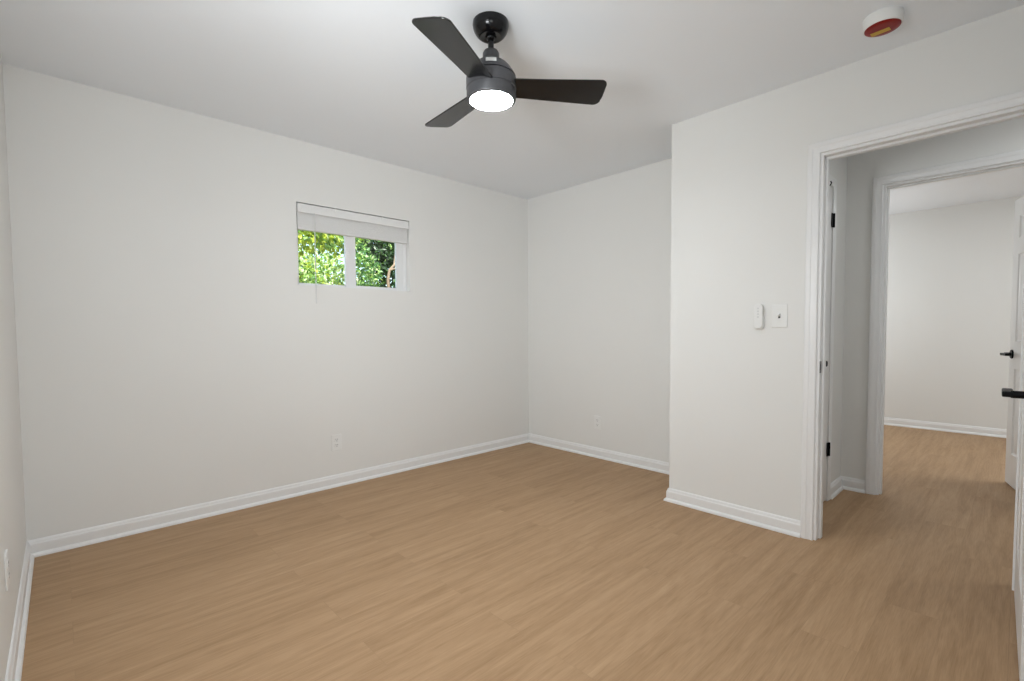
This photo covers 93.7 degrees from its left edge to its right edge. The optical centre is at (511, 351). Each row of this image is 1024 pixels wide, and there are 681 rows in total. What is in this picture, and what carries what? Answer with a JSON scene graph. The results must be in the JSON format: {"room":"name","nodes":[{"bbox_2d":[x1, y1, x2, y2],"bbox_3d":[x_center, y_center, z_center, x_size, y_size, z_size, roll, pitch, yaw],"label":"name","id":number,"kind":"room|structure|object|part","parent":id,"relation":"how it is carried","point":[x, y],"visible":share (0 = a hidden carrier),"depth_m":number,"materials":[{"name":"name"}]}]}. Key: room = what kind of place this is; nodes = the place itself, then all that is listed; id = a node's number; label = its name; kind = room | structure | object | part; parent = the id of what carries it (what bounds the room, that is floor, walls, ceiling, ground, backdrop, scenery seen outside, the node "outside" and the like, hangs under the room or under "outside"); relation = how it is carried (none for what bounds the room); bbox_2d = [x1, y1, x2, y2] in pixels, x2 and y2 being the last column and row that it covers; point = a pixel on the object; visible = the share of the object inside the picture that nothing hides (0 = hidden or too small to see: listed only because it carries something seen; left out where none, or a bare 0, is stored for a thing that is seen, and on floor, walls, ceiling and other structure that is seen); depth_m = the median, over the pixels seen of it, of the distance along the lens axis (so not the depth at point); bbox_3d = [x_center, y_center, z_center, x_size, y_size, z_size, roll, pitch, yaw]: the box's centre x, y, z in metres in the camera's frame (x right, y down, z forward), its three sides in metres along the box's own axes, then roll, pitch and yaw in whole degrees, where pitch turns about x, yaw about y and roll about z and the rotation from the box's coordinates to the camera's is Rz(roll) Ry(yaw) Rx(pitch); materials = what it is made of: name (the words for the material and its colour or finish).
{"room":"empty bedroom","nodes":[
{"label":"empty bedroom","id":0,"kind":"room"},
{"bbox_2d":[0,54,26,680],"bbox_3d":[-1.234,-0.125,0.989,0.120,2.440,3.698,-3,3,-43],"label":"wall","id":1,"kind":"structure","parent":0,"point":[13,538],"depth_m":1.93,"materials":[{"name":"paint"}]},
{"bbox_2d":[4,549,9,591],"bbox_3d":[-1.666,0.721,1.583,0.008,0.118,0.074,-3,3,-43],"label":"wall outlet","id":2,"kind":"object","parent":1,"relation":"attached to","point":[6,560],"visible":1,"depth_m":1.56,"materials":[{"name":"white plastic"}]},
{"bbox_2d":[5,541,34,680],"bbox_3d":[-1.214,1.046,1.133,0.026,0.086,3.578,-3,3,-43],"label":"baseboard","id":3,"kind":"structure","parent":1,"relation":"attached to","point":[17,646],"depth_m":1.80,"materials":[{"name":"wood"}]},
{"bbox_2d":[2,63,528,540],"bbox_3d":[-1.188,-0.239,3.654,3.846,2.440,0.120,-3,3,-43],"label":"wall","id":4,"kind":"structure","parent":0,"point":[172,353],"depth_m":2.98,"materials":[{"name":"paint"}]},
{"bbox_2d":[28,433,528,556],"bbox_3d":[-1.130,0.939,3.651,3.606,0.086,0.026,-3,3,-43],"label":"baseboard","id":5,"kind":"structure","parent":4,"relation":"attached to","point":[47,545],"depth_m":3.07,"materials":[{"name":"wood"}]},
{"bbox_2d":[331,434,341,450],"bbox_3d":[-1.283,0.667,3.509,0.074,0.118,0.008,-3,3,-43],"label":"wall outlet","id":6,"kind":"object","parent":4,"relation":"attached to","point":[336,442],"visible":1,"depth_m":3.51,"materials":[{"name":"white plastic"}]},
{"bbox_2d":[297,230,406,290],"bbox_3d":[-1.204,-0.758,3.645,0.878,0.566,0.064,-3,3,-43],"label":"window","id":7,"kind":"structure","parent":4,"relation":"in","point":[349,242],"depth_m":3.63,"materials":[{"name":"white plastic"}]},
{"bbox_3d":[-1.369,-0.746,3.510,0.421,0.532,0.026,-3,3,-43],"label":"fixed sash","id":8,"kind":"part","parent":7,"relation":"part of","materials":[{"name":"white plastic"}]},
{"bbox_2d":[296,203,408,302],"bbox_3d":[-1.161,-0.693,3.602,0.870,0.687,0.072,-3,3,-43],"label":"window blind","id":9,"kind":"object","parent":7,"relation":"attached to","point":[312,218],"visible":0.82,"depth_m":3.54,"materials":[{"name":"white fabric"}]},
{"bbox_3d":[-1.173,-0.865,3.607,0.862,0.010,0.038,-3,3,-43],"label":"rail","id":10,"kind":"part","parent":9,"relation":"part of","materials":[{"name":"white plastic"}]},
{"bbox_3d":[-1.073,-0.758,3.753,0.490,0.532,0.025,-3,3,-43],"label":"sliding sash","id":11,"kind":"part","parent":7,"relation":"part of","materials":[{"name":"white plastic"}]},
{"bbox_2d":[0,0,1023,214],"bbox_3d":[1.867,-1.522,2.958,7.425,0.140,5.258,-3,3,-43],"label":"ceiling","id":12,"kind":"structure","parent":0,"point":[356,77],"depth_m":2.34,"materials":[{"name":"paint"}]},
{"bbox_2d":[412,11,606,126],"bbox_3d":[-0.158,-1.236,2.092,0.905,0.330,0.839,-3,3,-43],"label":"ceiling fan","id":13,"kind":"object","parent":12,"relation":"hanging from","point":[492,85],"visible":1,"depth_m":2.01,"materials":[{"name":"black metal"}]},
{"bbox_3d":[-0.261,-1.142,2.294,0.154,0.006,0.406,-17,12,-38],"label":"blade","id":14,"kind":"part","parent":13,"relation":"part of","materials":[{"name":"black wood"}]},
{"bbox_3d":[-0.211,-1.121,1.786,0.154,0.006,0.406,13,7,20],"label":"blade","id":15,"kind":"part","parent":13,"relation":"part of","materials":[{"name":"black wood"}]},
{"bbox_3d":[0.205,-1.136,2.083,0.406,0.006,0.154,-1,-9,-9],"label":"blade","id":16,"kind":"part","parent":13,"relation":"part of","materials":[{"name":"black wood"}]},
{"bbox_2d":[862,6,904,36],"bbox_3d":[1.562,-1.384,2.022,0.142,0.051,0.142,-3,3,-43],"label":"smoke detector","id":17,"kind":"object","parent":12,"relation":"attached to","point":[883,21],"visible":1,"depth_m":1.99,"materials":[{"name":"white plastic"}]},
{"bbox_2d":[21,425,1018,680],"bbox_3d":[1.885,1.046,3.067,7.425,0.120,5.258,-3,3,-43],"label":"floor","id":18,"kind":"structure","parent":0,"point":[528,561],"depth_m":2.13,"materials":[{"name":"brown wood"}]},
{"bbox_2d":[528,158,671,462],"bbox_3d":[0.883,-0.275,4.171,0.120,2.440,1.969,-3,3,-43],"label":"wall","id":19,"kind":"structure","parent":0,"point":[599,250],"depth_m":4.17,"materials":[{"name":"paint"}]},
{"bbox_2d":[594,416,600,429],"bbox_3d":[0.759,0.631,4.254,0.008,0.118,0.074,-3,3,-43],"label":"wall outlet","id":20,"kind":"object","parent":19,"relation":"attached to","point":[597,419],"visible":1,"depth_m":4.25,"materials":[{"name":"white plastic"}]},
{"bbox_2d":[529,433,668,474],"bbox_3d":[0.797,0.902,4.215,0.026,0.086,1.849,-3,3,-43],"label":"baseboard","id":21,"kind":"structure","parent":19,"relation":"attached to","point":[618,457],"depth_m":4.21,"materials":[{"name":"wood"}]},
{"bbox_2d":[830,157,847,482],"bbox_3d":[1.926,-0.235,3.051,1.000,2.440,0.100,-3,3,-43],"label":"wall","id":22,"kind":"structure","parent":0,"point":[838,167],"depth_m":3.27,"materials":[{"name":"paint"}]},
{"bbox_2d":[823,181,834,501],"bbox_3d":[1.873,-0.030,2.912,0.542,2.021,0.101,-3,3,-43],"label":"door","id":23,"kind":"structure","parent":22,"relation":"in","point":[831,215],"depth_m":3.08,"materials":[{"name":"wood"}]},
{"bbox_2d":[825,175,836,500],"bbox_3d":[1.863,-0.052,2.919,0.649,2.087,0.017,-3,3,-43],"label":"trim","id":24,"kind":"structure","parent":22,"relation":"attached to","point":[834,181],"depth_m":3.11,"materials":[{"name":"wood"}]},
{"bbox_2d":[830,476,864,498],"bbox_3d":[2.267,0.933,3.245,0.318,0.086,0.148,-3,3,-43],"label":"baseboard","id":25,"kind":"structure","parent":22,"relation":"attached to","point":[842,482],"depth_m":3.33,"materials":[{"name":"wood"}]},
{"bbox_2d":[669,5,1023,520],"bbox_3d":[2.319,-0.200,2.160,0.552,2.440,3.169,-3,3,-43],"label":"wall","id":26,"kind":"structure","parent":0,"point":[739,169],"depth_m":2.72,"materials":[{"name":"paint"}]},
{"bbox_2d":[663,488,800,537],"bbox_3d":[1.488,0.945,3.080,0.578,0.086,0.803,-3,3,-43],"label":"baseboard","id":27,"kind":"structure","parent":26,"relation":"attached to","point":[773,522],"depth_m":2.84,"materials":[{"name":"wood"}]},
{"bbox_2d":[754,304,763,329],"bbox_3d":[1.397,-0.197,2.715,0.030,0.146,0.050,-3,3,-43],"label":"remote control","id":28,"kind":"object","parent":26,"relation":"attached to","point":[758,308],"visible":1,"depth_m":2.70,"materials":[{"name":"white plastic"}]},
{"bbox_2d":[771,304,787,327],"bbox_3d":[1.472,-0.195,2.644,0.019,0.126,0.082,-3,3,-43],"label":"light switch","id":29,"kind":"object","parent":26,"relation":"attached to","point":[779,313],"visible":1,"depth_m":2.64,"materials":[{"name":"white plastic"}]},
{"bbox_2d":[800,90,1023,590],"bbox_3d":[1.903,-0.028,2.282,0.136,2.092,0.876,-3,3,-43],"label":"door frame","id":30,"kind":"structure","parent":26,"relation":"attached to","point":[1007,107],"depth_m":2.50,"materials":[{"name":"wood"}]},
{"bbox_2d":[1002,351,1023,680],"bbox_3d":[1.851,0.024,1.699,0.762,2.015,0.159,-3,3,-45],"label":"door","id":31,"kind":"structure","parent":26,"relation":"in","point":[1006,392],"depth_m":1.70,"materials":[{"name":"wood"}]},
{"bbox_3d":[1.598,0.137,1.508,0.064,0.064,0.042,-3,3,-45],"label":"lever handle","id":32,"kind":"part","parent":31,"relation":"part of","materials":[{"name":"black metal"}]},
{"bbox_2d":[840,117,1023,479],"bbox_3d":[2.604,-0.243,3.137,0.105,2.440,4.200,-3,3,-43],"label":"wall","id":33,"kind":"structure","parent":0,"point":[1006,136],"depth_m":3.27,"materials":[{"name":"paint"}]},
{"bbox_2d":[865,149,1023,494],"bbox_3d":[2.777,-0.083,2.961,0.139,2.132,0.912,-3,3,-43],"label":"trim","id":34,"kind":"structure","parent":33,"relation":"attached to","point":[882,185],"depth_m":3.20,"materials":[{"name":"wood"}]},
{"bbox_2d":[1000,195,1023,489],"bbox_3d":[3.391,-0.047,3.126,0.159,2.015,0.762,1,3,33],"label":"door","id":35,"kind":"structure","parent":33,"relation":"in","point":[1014,355],"depth_m":3.36,"materials":[{"name":"wood"}]},
{"bbox_3d":[3.534,0.019,3.416,0.042,0.064,0.064,1,3,33],"label":"lever handle","id":36,"kind":"part","parent":35,"relation":"part of","materials":[{"name":"black metal"}]},
{"bbox_2d":[884,196,1021,428],"bbox_3d":[4.813,-0.346,5.219,0.120,2.440,4.440,-3,3,-43],"label":"wall","id":37,"kind":"structure","parent":0,"point":[950,268],"depth_m":5.19,"materials":[{"name":"paint"}]},
{"bbox_2d":[884,417,1006,437],"bbox_3d":[3.714,0.881,4.226,2.925,0.086,4.200,-3,3,-43],"label":"baseboard","id":38,"kind":"structure","parent":37,"relation":"attached to","point":[975,430],"depth_m":5.23,"materials":[{"name":"wood"}]},
{"label":"outside","id":39,"kind":"structure","parent":0,"visible":0},
{"bbox_3d":[-6.487,0.969,14.228,34.000,0.200,22.462,-3,3,-43],"label":"ground","id":40,"kind":"structure","parent":39,"visible":0},
{"bbox_2d":[298,244,357,284],"bbox_3d":[-3.785,-0.532,9.054,1.869,3.202,1.325,-3,3,-43],"label":"shrub","id":41,"kind":"object","parent":40,"relation":"on","point":[306,263],"visible":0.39,"depth_m":8.93,"materials":[{"name":"green plant"}]},
{"bbox_2d":[298,230,364,259],"bbox_3d":[-2.989,-0.827,6.500,2.117,4.008,1.470,-3,3,-43],"label":"leafy tree","id":42,"kind":"object","parent":40,"relation":"on","point":[329,241],"visible":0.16,"depth_m":6.45,"materials":[{"name":"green plant"}]},
{"bbox_2d":[355,238,383,286],"bbox_3d":[-1.598,-0.041,5.507,0.688,2.494,0.650,-3,3,-43],"label":"shrub","id":43,"kind":"object","parent":40,"relation":"on","point":[370,278],"visible":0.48,"depth_m":5.37,"materials":[{"name":"green plant"}]},
{"bbox_2d":[355,238,394,287],"bbox_3d":[-2.184,-1.056,8.635,1.408,4.298,1.706,0,3,17],"label":"evergreen tree","id":44,"kind":"object","parent":40,"relation":"on","point":[384,252],"visible":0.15,"depth_m":8.26,"materials":[{"name":"green plant"}]}
]}

